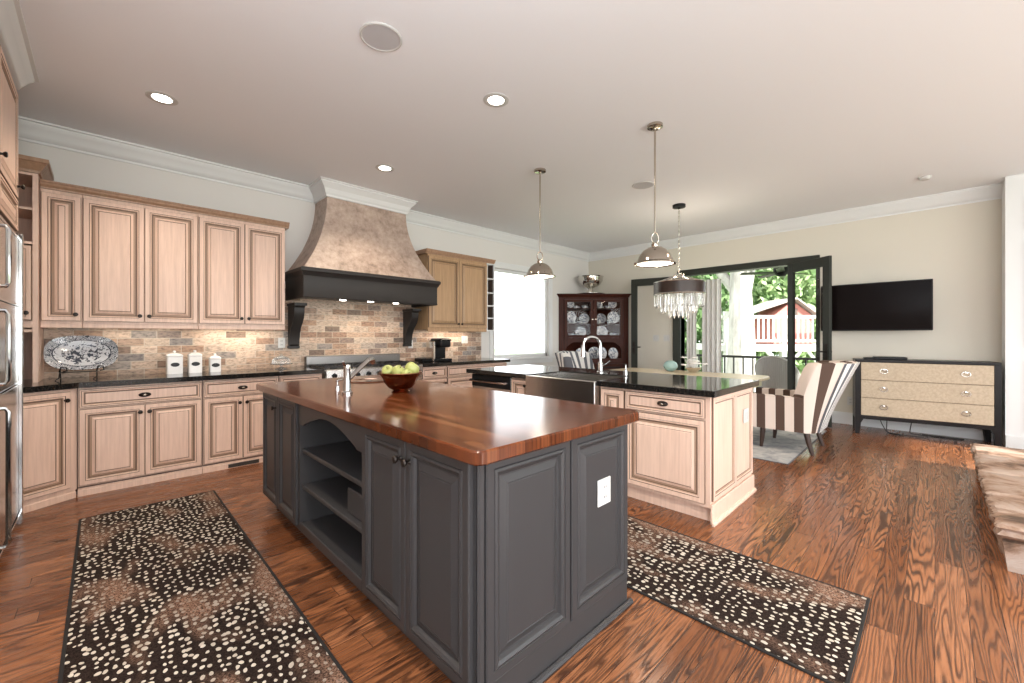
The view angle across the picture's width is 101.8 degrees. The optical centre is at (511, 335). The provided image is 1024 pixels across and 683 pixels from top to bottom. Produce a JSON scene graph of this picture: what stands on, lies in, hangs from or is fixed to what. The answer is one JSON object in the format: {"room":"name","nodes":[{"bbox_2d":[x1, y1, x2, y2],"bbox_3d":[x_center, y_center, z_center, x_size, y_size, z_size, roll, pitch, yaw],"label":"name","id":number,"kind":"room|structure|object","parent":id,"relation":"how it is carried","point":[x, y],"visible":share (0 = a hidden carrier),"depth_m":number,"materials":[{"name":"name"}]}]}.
{"room":"kitchen","nodes":[
{"label":"kitchen","id":0,"kind":"room"},
{"bbox_2d":[18,140,588,378],"bbox_3d":[-1.489,-0.270,6.238,9.220,3.100,0.174,0,0,-45],"label":"wall","id":1,"kind":"structure","parent":0,"point":[329,327],"depth_m":4.86,"materials":[{"name":"paint"}]},
{"bbox_2d":[40,188,81,327],"bbox_3d":[-3.828,-0.631,3.545,0.234,1.128,0.411,0,0,-45],"label":"upper cabinet","id":2,"kind":"object","parent":1,"relation":"attached to","point":[60,212],"visible":0.99,"depth_m":3.42,"materials":[{"name":"brown wood"}]},
{"bbox_2d":[82,195,197,328],"bbox_3d":[-3.462,-0.631,3.905,0.788,1.128,0.411,0,0,-45],"label":"upper cabinet","id":3,"kind":"object","parent":1,"relation":"attached to","point":[140,262],"visible":1,"depth_m":3.75,"materials":[{"name":"brown wood"}]},
{"bbox_2d":[40,179,289,230],"bbox_3d":[-3.260,-1.226,4.111,1.837,0.062,0.400,0,0,-45],"label":"crown molding","id":4,"kind":"structure","parent":3,"relation":"attached to","point":[46,184],"depth_m":3.83,"materials":[{"name":"brown wood"}]},
{"bbox_2d":[18,116,313,202],"bbox_3d":[-3.488,-1.738,4.091,2.960,0.165,0.115,0,0,-45],"label":"crown molding","id":5,"kind":"structure","parent":1,"relation":"attached to","point":[29,130],"depth_m":4.06,"materials":[{"name":"white paint"}]},
{"bbox_2d":[198,214,284,329],"bbox_3d":[-2.902,-0.631,4.455,0.776,1.128,0.411,0,0,-45],"label":"upper cabinet","id":6,"kind":"object","parent":1,"relation":"attached to","point":[241,265],"visible":0.98,"depth_m":4.31,"materials":[{"name":"brown wood"}]},
{"bbox_2d":[285,176,440,348],"bbox_3d":[-1.848,-0.835,5.312,1.790,1.970,0.668,0,0,-45],"label":"range hood","id":7,"kind":"object","parent":1,"relation":"attached to","point":[358,247],"visible":0.99,"depth_m":5.07,"materials":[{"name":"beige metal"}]},
{"bbox_2d":[415,253,486,331],"bbox_3d":[-0.910,-0.621,6.413,1.108,1.108,0.411,0,0,-45],"label":"upper cabinet","id":8,"kind":"object","parent":1,"relation":"attached to","point":[462,290],"visible":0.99,"depth_m":6.25,"materials":[{"name":"brown wood"}]},
{"bbox_2d":[415,248,495,263],"bbox_3d":[-0.871,-1.206,6.458,1.310,0.062,0.400,0,0,-45],"label":"crown molding","id":9,"kind":"structure","parent":8,"relation":"on","point":[426,250],"depth_m":6.21,"materials":[{"name":"brown wood"}]},
{"bbox_2d":[406,210,589,261],"bbox_3d":[0.043,-1.738,7.561,4.780,0.165,0.115,0,0,-45],"label":"crown molding","id":10,"kind":"structure","parent":1,"relation":"attached to","point":[413,217],"depth_m":7.11,"materials":[{"name":"white paint"}]},
{"bbox_2d":[489,261,554,364],"bbox_3d":[0.188,-0.395,7.812,1.740,1.830,0.160,0,0,-45],"label":"window","id":11,"kind":"structure","parent":1,"relation":"in","point":[524,358],"depth_m":8.06,"materials":[{"name":"white paint"}]},
{"bbox_2d":[0,422,1023,682],"bbox_3d":[2.017,1.340,2.627,9.160,0.120,10.320,0,0,-45],"label":"floor","id":12,"kind":"structure","parent":0,"point":[903,524],"depth_m":2.21,"materials":[{"name":"brown wood"}]},
{"bbox_2d":[0,215,23,557],"bbox_3d":[-3.078,0.291,2.117,0.726,1.953,1.335,0,0,-45],"label":"refrigerator","id":13,"kind":"object","parent":12,"relation":"on","point":[11,242],"visible":1,"depth_m":2.46,"materials":[{"name":"silver metal"}]},
{"bbox_2d":[24,388,76,512],"bbox_3d":[-3.903,0.846,3.081,0.948,0.868,0.937,0,0,-45],"label":"base cabinet","id":14,"kind":"object","parent":12,"relation":"on","point":[50,417],"visible":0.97,"depth_m":3.14,"materials":[{"name":"brown wood"}]},
{"bbox_2d":[24,366,323,392],"bbox_3d":[-3.220,0.390,3.737,2.839,0.043,0.964,0,0,-45],"label":"countertop","id":15,"kind":"structure","parent":14,"relation":"on","point":[47,384],"depth_m":3.69,"materials":[{"name":"stone"}]},
{"bbox_2d":[15,154,53,382],"bbox_3d":[-4.007,-0.511,3.288,0.494,1.757,0.497,0,0,-45],"label":"tall cabinet","id":16,"kind":"object","parent":15,"relation":"on","point":[31,170],"visible":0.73,"depth_m":3.28,"materials":[{"name":"brown wood"}]},
{"bbox_2d":[18,206,31,218],"bbox_3d":[-4.049,-0.999,3.281,0.384,0.018,0.407,0,0,-44],"label":"shelf","id":17,"kind":"object","parent":16,"relation":"attached to","point":[23,212],"depth_m":3.33,"materials":[{"name":"brown wood"}]},
{"bbox_2d":[55,365,104,380],"bbox_3d":[-3.725,0.257,3.595,0.292,0.221,0.257,0,0,-45],"label":"stand","id":18,"kind":"object","parent":15,"relation":"on","point":[60,372],"visible":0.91,"depth_m":3.57,"materials":[{"name":"black metal"}]},
{"bbox_2d":[43,335,117,369],"bbox_3d":[-3.724,0.142,3.607,0.450,0.293,0.117,0,0,-45],"label":"platter","id":19,"kind":"object","parent":18,"relation":"on","point":[82,352],"visible":1,"depth_m":3.61,"materials":[{"name":"ceramic"}]},
{"bbox_2d":[165,350,182,373],"bbox_3d":[-3.290,0.254,4.054,0.126,0.227,0.130,0,0,-45],"label":"canister","id":20,"kind":"object","parent":15,"relation":"on","point":[174,361],"visible":1,"depth_m":4.01,"materials":[{"name":"white ceramic"}]},
{"bbox_2d":[187,350,201,372],"bbox_3d":[-3.176,0.254,4.166,0.111,0.227,0.116,0,0,-45],"label":"canister","id":21,"kind":"object","parent":15,"relation":"on","point":[194,360],"visible":1,"depth_m":4.13,"materials":[{"name":"white ceramic"}]},
{"bbox_2d":[208,353,220,371],"bbox_3d":[-3.058,0.273,4.282,0.098,0.190,0.102,0,0,-45],"label":"canister","id":22,"kind":"object","parent":15,"relation":"on","point":[214,361],"visible":1,"depth_m":4.25,"materials":[{"name":"white ceramic"}]},
{"bbox_2d":[270,354,292,368],"bbox_3d":[-2.576,0.283,4.647,0.230,0.170,0.230,0,0,-45],"label":"glass cake dome","id":23,"kind":"object","parent":15,"relation":"on","point":[281,360],"visible":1,"depth_m":4.59,"materials":[{"name":"clear glass"}]},
{"bbox_2d":[77,381,201,496],"bbox_3d":[-3.370,0.846,3.793,0.804,0.868,0.668,0,0,-45],"label":"base cabinet","id":24,"kind":"object","parent":12,"relation":"on","point":[140,434],"visible":0.98,"depth_m":3.55,"materials":[{"name":"brown wood"}]},
{"bbox_2d":[57,490,352,682],"bbox_3d":[-1.656,1.275,2.067,0.775,0.008,3.070,0,0,-45],"label":"runner rug","id":25,"kind":"object","parent":12,"relation":"on","point":[175,590],"visible":1,"depth_m":1.93,"materials":[{"name":"black carpet"}]},
{"bbox_2d":[202,376,277,472],"bbox_3d":[-2.854,0.846,4.301,0.641,0.868,0.668,0,0,-45],"label":"base cabinet","id":26,"kind":"object","parent":12,"relation":"on","point":[232,409],"visible":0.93,"depth_m":4.03,"materials":[{"name":"brown wood"}]},
{"bbox_2d":[228,459,258,467],"bbox_3d":[-2.641,1.256,4.100,0.260,0.036,0.004,0,0,-45],"label":"vent","id":27,"kind":"object","parent":26,"relation":"attached to","point":[255,460],"visible":1,"depth_m":4.09,"materials":[{"name":"grey"}]},
{"bbox_2d":[278,373,321,381],"bbox_3d":[-2.467,0.846,4.681,0.438,0.868,0.668,0,0,-45],"label":"base cabinet","id":28,"kind":"object","parent":12,"relation":"on","point":[304,376],"visible":0.02,"depth_m":4.46,"materials":[{"name":"brown wood"}]},
{"bbox_2d":[304,353,422,379],"bbox_3d":[-1.835,0.765,5.263,1.256,1.030,0.727,0,0,-45],"label":"range","id":29,"kind":"object","parent":12,"relation":"on","point":[332,366],"visible":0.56,"depth_m":5.18,"materials":[{"name":"silver metal"}]},
{"bbox_2d":[422,366,446,383],"bbox_3d":[-1.256,0.846,5.871,0.402,0.868,0.668,0,0,-45],"label":"base cabinet","id":30,"kind":"object","parent":12,"relation":"on","point":[438,374],"visible":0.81,"depth_m":5.67,"materials":[{"name":"brown wood"}]},
{"bbox_2d":[263,392,633,682],"bbox_3d":[-0.648,0.840,2.524,0.997,0.884,2.491,0,0,-45],"label":"kitchen island","id":31,"kind":"object","parent":12,"relation":"on","point":[503,571],"visible":0.91,"depth_m":1.63,"materials":[{"name":"grey paint"}]},
{"bbox_2d":[302,440,361,486],"bbox_3d":[-0.830,0.702,2.399,0.443,0.026,0.853,0,0,-44],"label":"shelf","id":32,"kind":"object","parent":31,"relation":"attached to","point":[342,457],"depth_m":2.38,"materials":[{"name":"grey paint"}]},
{"bbox_2d":[302,475,361,533],"bbox_3d":[-0.830,0.922,2.399,0.443,0.026,0.853,0,0,-44],"label":"shelf","id":33,"kind":"object","parent":31,"relation":"attached to","point":[331,490],"depth_m":2.40,"materials":[{"name":"grey paint"}]},
{"bbox_2d":[256,375,638,465],"bbox_3d":[-0.647,0.373,2.513,1.000,0.047,2.568,0,0,-45],"label":"island countertop","id":34,"kind":"structure","parent":31,"relation":"on","point":[472,426],"depth_m":1.85,"materials":[{"name":"brown wood"}]},
{"bbox_2d":[341,357,375,393],"bbox_3d":[-0.974,0.244,2.612,0.065,0.212,0.340,0,0,16],"label":"bar faucet","id":35,"kind":"object","parent":34,"relation":"on","point":[347,375],"visible":1,"depth_m":2.51,"materials":[{"name":"silver metal"}]},
{"bbox_2d":[351,378,383,382],"bbox_3d":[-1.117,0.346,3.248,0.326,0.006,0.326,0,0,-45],"label":"prep sink","id":36,"kind":"object","parent":34,"relation":"in","point":[361,380],"visible":0.82,"depth_m":3.25,"materials":[{"name":"orange metal"}]},
{"bbox_2d":[377,371,422,392],"bbox_3d":[-0.702,0.288,2.619,0.280,0.124,0.280,0,0,-45],"label":"fruit bowl","id":37,"kind":"object","parent":34,"relation":"on","point":[399,383],"visible":0.93,"depth_m":2.54,"materials":[{"name":"brown wood"}]},
{"bbox_2d":[381,365,392,373],"bbox_3d":[-0.773,0.221,2.597,0.078,0.081,0.081,0,0,35],"label":"apple","id":38,"kind":"object","parent":37,"relation":"in","point":[387,369],"visible":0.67,"depth_m":2.57,"materials":[{"name":"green food"}]},
{"bbox_2d":[392,366,403,373],"bbox_3d":[-0.701,0.221,2.564,0.080,0.079,0.078,0,0,-19],"label":"apple","id":39,"kind":"object","parent":37,"relation":"in","point":[397,369],"visible":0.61,"depth_m":2.53,"materials":[{"name":"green food"}]},
{"bbox_2d":[405,362,419,372],"bbox_3d":[-0.628,0.207,2.620,0.089,0.093,0.091,0,0,29],"label":"apple","id":40,"kind":"object","parent":37,"relation":"in","point":[414,368],"visible":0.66,"depth_m":2.59,"materials":[{"name":"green food"}]},
{"bbox_2d":[597,476,610,506],"bbox_3d":[0.407,0.685,1.833,0.098,0.115,0.012,0,0,-45],"label":"outlet plate","id":41,"kind":"object","parent":31,"relation":"attached to","point":[603,485],"visible":1,"depth_m":1.82,"materials":[{"name":"white plastic"}]},
{"bbox_2d":[446,362,506,386],"bbox_3d":[-0.699,0.846,6.419,1.158,0.868,0.668,0,0,-45],"label":"base cabinet","id":42,"kind":"object","parent":12,"relation":"on","point":[456,374],"visible":0.02,"depth_m":6.00,"materials":[{"name":"brown wood"}]},
{"bbox_2d":[413,358,509,366],"bbox_3d":[-0.829,0.390,6.293,1.600,0.043,0.669,0,0,-45],"label":"countertop","id":43,"kind":"structure","parent":42,"relation":"on","point":[464,361],"depth_m":6.04,"materials":[{"name":"stone"}]},
{"bbox_2d":[426,338,451,360],"bbox_3d":[-1.068,0.200,6.148,0.285,0.335,0.314,0,0,-45],"label":"coffee maker","id":44,"kind":"object","parent":43,"relation":"on","point":[435,348],"visible":0.96,"depth_m":6.09,"materials":[{"name":"black plastic"}]},
{"bbox_2d":[486,263,494,357],"bbox_3d":[-0.465,-0.404,6.877,0.173,1.540,0.346,0,0,-45],"label":"shelf","id":45,"kind":"object","parent":43,"relation":"on","point":[490,267],"visible":0.5,"depth_m":6.81,"materials":[{"name":"brown"}]},
{"bbox_2d":[557,294,630,369],"bbox_3d":[1.674,0.207,8.844,1.520,2.146,0.739,0,0,0],"label":"hutch","id":46,"kind":"object","parent":12,"relation":"on","point":[567,342],"visible":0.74,"depth_m":8.53,"materials":[{"name":"brown wood"}]},
{"bbox_2d":[567,311,575,322],"bbox_3d":[1.234,-0.392,8.639,0.195,0.253,0.068,0,0,-2],"label":"plate","id":47,"kind":"object","parent":46,"relation":"on","point":[571,315],"visible":0.98,"depth_m":8.65,"materials":[{"name":"ceramic"}]},
{"bbox_2d":[575,327,585,334],"bbox_3d":[1.434,-0.082,8.683,0.230,0.224,0.062,0,0,2],"label":"plate","id":48,"kind":"object","parent":46,"relation":"on","point":[580,330],"visible":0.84,"depth_m":8.69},
{"bbox_2d":[577,292,604,293],"bbox_3d":[1.654,-0.878,8.769,0.611,0.021,0.611,0,0,-45],"label":"tray","id":49,"kind":"object","parent":46,"relation":"on","point":[586,292],"visible":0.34,"depth_m":8.51,"materials":[{"name":"white"}]},
{"bbox_2d":[577,275,603,291],"bbox_3d":[1.654,-1.074,8.769,0.555,0.355,0.555,0,0,-45],"label":"bowl","id":50,"kind":"object","parent":49,"relation":"on","point":[590,282],"visible":0.88,"depth_m":8.59,"materials":[{"name":"silver metal"}]},
{"bbox_2d":[588,347,597,357],"bbox_3d":[1.754,0.359,8.852,0.260,0.253,0.068,0,0,2],"label":"plate","id":51,"kind":"object","parent":46,"relation":"in","point":[593,351],"visible":0.79,"depth_m":8.87,"materials":[{"name":"ceramic"}]},
{"bbox_2d":[567,308,619,310],"bbox_3d":[1.671,-0.563,8.566,0.934,0.016,0.926,0,0,-44],"label":"shelf","id":52,"kind":"object","parent":46,"relation":"attached to","point":[568,309],"depth_m":8.71,"materials":[{"name":"brown wood"}]},
{"bbox_2d":[597,326,607,334],"bbox_3d":[1.874,-0.092,8.682,0.250,0.244,0.066,0,0,2],"label":"plate","id":53,"kind":"object","parent":46,"relation":"on","point":[601,330],"visible":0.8,"depth_m":8.69,"materials":[{"name":"ceramic"}]},
{"bbox_2d":[608,348,617,357],"bbox_3d":[2.104,0.364,8.648,0.200,0.245,0.060,0,0,-2],"label":"plate","id":54,"kind":"object","parent":46,"relation":"in","point":[613,353],"visible":0.94,"depth_m":8.65,"materials":[{"name":"ceramic"}]},
{"bbox_2d":[607,312,619,322],"bbox_3d":[2.104,-0.387,8.622,0.250,0.244,0.066,0,0,2],"label":"plate","id":55,"kind":"object","parent":46,"relation":"on","point":[614,317],"visible":1,"depth_m":8.63,"materials":[{"name":"ceramic"}]},
{"bbox_2d":[472,373,756,526],"bbox_3d":[0.770,0.845,4.020,0.976,0.870,2.584,0,0,-45],"label":"kitchen island","id":56,"kind":"object","parent":12,"relation":"on","point":[688,454],"visible":0.62,"depth_m":3.04,"materials":[{"name":"brown wood"}]},
{"bbox_2d":[469,374,511,392],"bbox_3d":[-0.040,0.789,4.579,0.659,0.742,0.608,0,0,-45],"label":"dishwasher","id":57,"kind":"object","parent":56,"relation":"in","point":[490,382],"visible":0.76,"depth_m":4.35,"materials":[{"name":"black metal"}]},
{"bbox_2d":[466,365,758,397],"bbox_3d":[0.767,0.387,4.035,0.990,0.044,2.640,0,0,-45],"label":"island countertop","id":58,"kind":"structure","parent":56,"relation":"on","point":[713,387],"depth_m":3.41,"materials":[{"name":"stone"}]},
{"bbox_2d":[526,372,620,404],"bbox_3d":[0.600,0.516,3.871,0.558,0.288,0.780,0,0,-45],"label":"sink","id":59,"kind":"object","parent":58,"relation":"in","point":[576,387],"visible":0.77,"depth_m":3.70,"materials":[{"name":"silver metal"}]},
{"bbox_2d":[580,336,609,372],"bbox_3d":[0.819,0.180,4.115,0.287,0.368,0.101,0,0,2],"label":"gooseneck faucet","id":60,"kind":"object","parent":58,"relation":"on","point":[600,363],"visible":0.99,"depth_m":4.11,"materials":[{"name":"silver metal"}]},
{"bbox_2d":[597,362,603,372],"bbox_3d":[0.877,0.309,4.129,0.068,0.112,0.068,0,0,-44],"label":"faucet","id":61,"kind":"object","parent":60,"relation":"on","point":[600,364],"depth_m":4.11,"materials":[{"name":"silver metal"}]},
{"bbox_2d":[743,408,748,422],"bbox_3d":[1.869,0.635,3.320,0.110,0.110,0.011,0,0,-45],"label":"outlet plate","id":62,"kind":"object","parent":56,"relation":"attached to","point":[745,411],"visible":1,"depth_m":3.30,"materials":[{"name":"white plastic"}]},
{"bbox_2d":[627,515,870,682],"bbox_3d":[0.584,1.275,2.655,0.755,0.008,2.530,0,0,-45],"label":"runner rug","id":63,"kind":"object","parent":12,"relation":"on","point":[815,627],"visible":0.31,"depth_m":2.01,"materials":[{"name":"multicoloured carpet"}]},
{"bbox_2d":[753,426,826,464],"bbox_3d":[2.239,1.276,6.140,2.100,0.007,3.580,0,0,-45],"label":"area rug","id":64,"kind":"object","parent":12,"relation":"on","point":[787,446],"visible":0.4,"depth_m":4.84,"materials":[{"name":"grey carpet"}]},
{"bbox_2d":[554,351,593,368],"bbox_3d":[1.218,0.766,6.836,0.747,1.021,1.064,0,0,-45],"label":"armchair","id":65,"kind":"object","parent":64,"relation":"on","point":[572,359],"visible":0.23,"depth_m":7.11,"materials":[{"name":"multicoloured fabric"}]},
{"bbox_2d":[611,368,769,387],"bbox_3d":[2.342,0.895,5.821,0.940,0.754,2.020,0,0,-45],"label":"dining table","id":66,"kind":"object","parent":64,"relation":"on","point":[760,378],"visible":0.1,"depth_m":5.60,"materials":[{"name":"brown wood"}]},
{"bbox_2d":[663,361,677,370],"bbox_3d":[2.323,0.439,6.096,0.200,0.154,0.200,0,0,-45],"label":"glass orb","id":67,"kind":"object","parent":66,"relation":"on","point":[668,365],"visible":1,"depth_m":6.03,"materials":[{"name":"teal"}]},
{"bbox_2d":[685,367,701,372],"bbox_3d":[2.562,0.479,5.882,0.220,0.074,0.220,0,0,-44],"label":"flower bowl","id":68,"kind":"object","parent":66,"relation":"on","point":[691,369],"depth_m":5.83,"materials":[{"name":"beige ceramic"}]},
{"bbox_2d":[681,357,707,372],"bbox_3d":[2.587,0.405,5.905,0.351,0.223,0.285,0,0,22],"label":"flower arrangement","id":69,"kind":"object","parent":66,"relation":"on","point":[692,369],"visible":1,"depth_m":5.83,"materials":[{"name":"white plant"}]},
{"bbox_2d":[753,360,859,455],"bbox_3d":[3.296,0.774,4.778,0.747,1.021,1.064,0,0,-45],"label":"armchair","id":70,"kind":"object","parent":64,"relation":"on","point":[808,409],"visible":0.9,"depth_m":4.46,"materials":[{"name":"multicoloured fabric"}]},
{"bbox_2d":[853,358,1001,446],"bbox_3d":[5.151,0.792,5.254,1.289,0.974,0.422,0,0,36],"label":"dresser","id":71,"kind":"object","parent":12,"relation":"on","point":[952,393],"visible":0.99,"depth_m":5.05,"materials":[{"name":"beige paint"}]},
{"bbox_2d":[863,356,907,359],"bbox_3d":[4.885,0.287,5.458,0.420,0.034,0.200,0,0,36],"label":"media box","id":72,"kind":"object","parent":71,"relation":"on","point":[872,357],"visible":0.99,"depth_m":5.38,"materials":[{"name":"black plastic"}]},
{"bbox_2d":[969,443,1023,574],"bbox_3d":[4.088,1.149,2.518,2.496,0.261,1.692,0,0,-45],"label":"stone hearth","id":73,"kind":"object","parent":12,"relation":"on","point":[999,470],"visible":1,"depth_m":2.72,"materials":[{"name":"stone"}]},
{"bbox_3d":[-2.341,0.297,1.338,0.716,1.966,0.790,0,0,-45],"label":"pantry","id":74,"kind":"object","parent":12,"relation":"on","visible":0},
{"bbox_2d":[0,45,24,230],"bbox_3d":[-2.819,-1.169,1.825,0.716,0.962,2.155,0,0,-45],"label":"upper cabinet","id":75,"kind":"object","parent":74,"relation":"on","point":[9,186],"visible":0.98,"depth_m":2.53,"materials":[{"name":"brown wood"}]},
{"bbox_2d":[0,0,38,89],"bbox_3d":[-2.847,-1.738,1.881,0.774,0.165,2.275,0,0,-45],"label":"crown molding","id":76,"kind":"structure","parent":75,"relation":"on","point":[14,40],"depth_m":2.50,"materials":[{"name":"white paint"}]},
{"bbox_2d":[16,0,1023,252],"bbox_3d":[2.038,-1.880,2.648,9.220,0.120,10.320,0,0,-45],"label":"ceiling","id":77,"kind":"structure","parent":0,"point":[768,110],"depth_m":3.19,"materials":[{"name":"white paint"}]},
{"bbox_2d":[145,91,177,105],"bbox_3d":[-2.676,-1.816,3.181,0.196,0.008,0.196,0,0,-45],"label":"recessed light","id":78,"kind":"object","parent":77,"relation":"in","point":[159,97],"visible":1,"depth_m":3.18,"materials":[{"name":"grey"}]},
{"bbox_2d":[359,22,401,51],"bbox_3d":[-0.797,-1.815,2.532,0.250,0.010,0.250,0,0,-45],"label":"ceiling speaker","id":79,"kind":"object","parent":77,"relation":"attached to","point":[379,36],"visible":1,"depth_m":2.52,"materials":[{"name":"grey"}]},
{"bbox_2d":[375,164,393,171],"bbox_3d":[-1.376,-1.816,4.507,0.196,0.008,0.196,0,0,-45],"label":"recessed light","id":80,"kind":"object","parent":77,"relation":"in","point":[382,167],"visible":1,"depth_m":4.50,"materials":[{"name":"grey"}]},
{"bbox_2d":[483,93,508,107],"bbox_3d":[-0.123,-1.816,3.209,0.196,0.008,0.196,0,0,-45],"label":"recessed light","id":81,"kind":"object","parent":77,"relation":"in","point":[496,100],"visible":1,"depth_m":3.20,"materials":[{"name":"grey"}]},
{"bbox_2d":[523,168,555,279],"bbox_3d":[0.308,-1.229,4.560,0.350,1.182,0.352,0,0,-45],"label":"pendant light","id":82,"kind":"object","parent":77,"relation":"hanging from","point":[539,270],"visible":1,"depth_m":4.51,"materials":[{"name":"silver metal"}]},
{"bbox_2d":[526,275,553,277],"bbox_3d":[0.307,-0.647,4.561,0.300,0.018,0.300,0,0,-44],"label":"diffuser","id":83,"kind":"object","parent":82,"relation":"attached to","point":[527,276],"depth_m":4.50,"materials":[{"name":"white"}]},
{"bbox_2d":[632,181,653,188],"bbox_3d":[1.579,-1.815,5.015,0.250,0.010,0.250,0,0,-45],"label":"ceiling speaker","id":84,"kind":"object","parent":77,"relation":"attached to","point":[644,184],"visible":1,"depth_m":5.01,"materials":[{"name":"grey"}]},
{"bbox_2d":[634,121,676,267],"bbox_3d":[1.234,-1.214,3.588,0.350,1.212,0.352,0,0,-45],"label":"pendant light","id":85,"kind":"object","parent":77,"relation":"hanging from","point":[655,256],"visible":1,"depth_m":3.54,"materials":[{"name":"silver metal"}]},
{"bbox_2d":[638,261,673,266],"bbox_3d":[1.233,-0.617,3.588,0.300,0.018,0.300,0,0,-44],"label":"diffuser","id":86,"kind":"object","parent":85,"relation":"attached to","point":[640,263],"depth_m":3.55,"materials":[{"name":"white"}]},
{"bbox_2d":[653,203,705,317],"bbox_3d":[2.320,-1.035,5.780,0.680,1.570,0.680,0,0,27],"label":"chandelier","id":87,"kind":"object","parent":77,"relation":"hanging from","point":[678,294],"visible":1,"depth_m":5.58,"materials":[{"name":"glass"}]},
{"bbox_2d":[495,348,805,366],"bbox_3d":[10.884,3.780,31.726,120.000,0.200,150.000,0,0,-45],"label":"ground","id":88,"kind":"structure","parent":0,"point":[501,351],"depth_m":98.76,"materials":[{"name":"white"}]},
{"bbox_2d":[685,273,729,371],"bbox_3d":[10.778,-1.368,24.970,5.480,10.101,5.330,0,0,-45],"label":"tree","id":89,"kind":"object","parent":88,"relation":"on","point":[724,292],"visible":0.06,"depth_m":23.38,"materials":[{"name":"green plant"}]},
{"bbox_2d":[716,270,755,391],"bbox_3d":[9.365,-1.875,17.004,6.596,11.122,6.615,0,0,-45],"label":"tree","id":90,"kind":"object","parent":88,"relation":"on","point":[741,328],"visible":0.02,"depth_m":16.66,"materials":[{"name":"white plant"}]},
{"bbox_2d":[696,311,815,372],"bbox_3d":[12.353,1.304,19.595,6.699,4.749,3.200,0,0,0],"label":"deck","id":91,"kind":"object","parent":88,"relation":"on","point":[782,347],"visible":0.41,"depth_m":18.04,"materials":[{"name":"grey paint"}]},
{"bbox_2d":[721,297,815,343],"bbox_3d":[12.353,-0.696,19.995,3.700,2.149,2.200,0,0,0],"label":"playhouse","id":92,"kind":"object","parent":91,"relation":"on","point":[773,307],"visible":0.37,"depth_m":19.19,"materials":[{"name":"red"}]},
{"bbox_2d":[752,268,815,373],"bbox_3d":[16.304,-1.029,25.013,5.398,9.422,5.380,0,0,-45],"label":"tree","id":93,"kind":"object","parent":88,"relation":"on","point":[767,288],"visible":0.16,"depth_m":23.75,"materials":[{"name":"green plant"}]},
{"bbox_2d":[589,199,1001,412],"bbox_3d":[5.241,-0.270,5.795,0.160,3.100,9.920,0,0,-45],"label":"wall","id":94,"kind":"structure","parent":0,"point":[959,247],"depth_m":5.70,"materials":[{"name":"beige paint"}]},
{"bbox_2d":[631,276,678,369],"bbox_3d":[2.757,0.074,8.037,0.902,2.388,0.156,0,0,33],"label":"door","id":95,"kind":"structure","parent":94,"relation":"in","point":[635,283],"depth_m":8.21,"materials":[{"name":"grey"}]},
{"bbox_2d":[677,255,819,370],"bbox_3d":[3.937,0.028,7.108,0.200,2.505,2.180,0,0,-45],"label":"door frame","id":96,"kind":"structure","parent":94,"relation":"attached to","point":[777,263],"depth_m":6.90,"materials":[{"name":"grey"}]},
{"bbox_2d":[589,182,1002,261],"bbox_3d":[3.762,-1.738,7.104,0.115,0.165,5.980,0,0,-45],"label":"crown molding","id":97,"kind":"structure","parent":94,"relation":"attached to","point":[993,191],"depth_m":6.13,"materials":[{"name":"white paint"}]},
{"bbox_2d":[787,255,831,426],"bbox_3d":[4.392,0.074,6.167,0.156,2.388,0.775,0,0,-5],"label":"door","id":98,"kind":"structure","parent":94,"relation":"in","point":[825,262],"depth_m":6.15,"materials":[{"name":"grey"}]},
{"bbox_2d":[821,279,932,330],"bbox_3d":[4.995,-0.398,5.743,0.261,0.652,1.150,0,0,-45],"label":"television","id":99,"kind":"object","parent":94,"relation":"attached to","point":[908,304],"visible":1,"depth_m":5.58,"materials":[{"name":"black plastic"}]},
{"bbox_2d":[832,411,992,440],"bbox_3d":[5.271,1.195,5.636,0.020,0.170,1.770,0,0,-45],"label":"baseboard","id":100,"kind":"structure","parent":94,"relation":"attached to","point":[837,417],"depth_m":5.51,"materials":[{"name":"white paint"}]},
{"bbox_2d":[1002,174,1023,448],"bbox_3d":[7.132,-0.270,3.476,0.391,3.099,3.920,0,0,-45],"label":"panelling","id":101,"kind":"object","parent":94,"relation":"attached to","point":[1013,186],"visible":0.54,"depth_m":4.71,"materials":[{"name":"white paint"}]},
{"bbox_3d":[5.349,-1.595,7.605,2.510,0.150,7.350,0,0,-45],"label":"porch roof","id":102,"kind":"structure","parent":94,"relation":"attached to","visible":0},
{"bbox_2d":[740,267,815,277],"bbox_3d":[4.878,-1.295,7.491,1.278,0.450,1.271,0,0,-45],"label":"ceiling fan","id":103,"kind":"object","parent":102,"relation":"hanging from","point":[781,271],"visible":0.59,"depth_m":7.55,"materials":[{"name":"black plastic"}]},
{"label":"outside","id":104,"kind":"structure","parent":0,"visible":0},
{"bbox_3d":[5.277,1.420,7.534,2.310,0.160,7.350,0,0,-45],"label":"floor","id":105,"kind":"structure","parent":104,"visible":0},
{"bbox_2d":[687,308,695,370],"bbox_3d":[3.457,0.135,8.010,0.072,2.370,0.180,0,0,-45],"label":"curtain","id":106,"kind":"object","parent":105,"relation":"on","point":[691,321],"visible":0.36,"depth_m":8.01,"materials":[{"name":"white fabric"}]},
{"bbox_2d":[702,279,720,372],"bbox_3d":[3.702,0.135,7.718,0.092,2.370,0.340,0,0,-45],"label":"curtain","id":107,"kind":"object","parent":105,"relation":"on","point":[711,311],"visible":0.66,"depth_m":7.69,"materials":[{"name":"white fabric"}]},
{"bbox_2d":[685,354,815,392],"bbox_3d":[5.275,0.885,8.899,0.060,0.910,5.300,0,0,-45],"label":"porch railing","id":108,"kind":"object","parent":105,"relation":"on","point":[698,355],"visible":0.12,"depth_m":9.10,"materials":[{"name":"grey"}]},
{"bbox_2d":[754,355,800,389],"bbox_3d":[4.775,0.839,7.439,0.740,1.001,0.761,0,0,-45],"label":"wicker chair","id":109,"kind":"object","parent":105,"relation":"on","point":[775,367],"visible":0.56,"depth_m":7.20,"materials":[{"name":"grey"}]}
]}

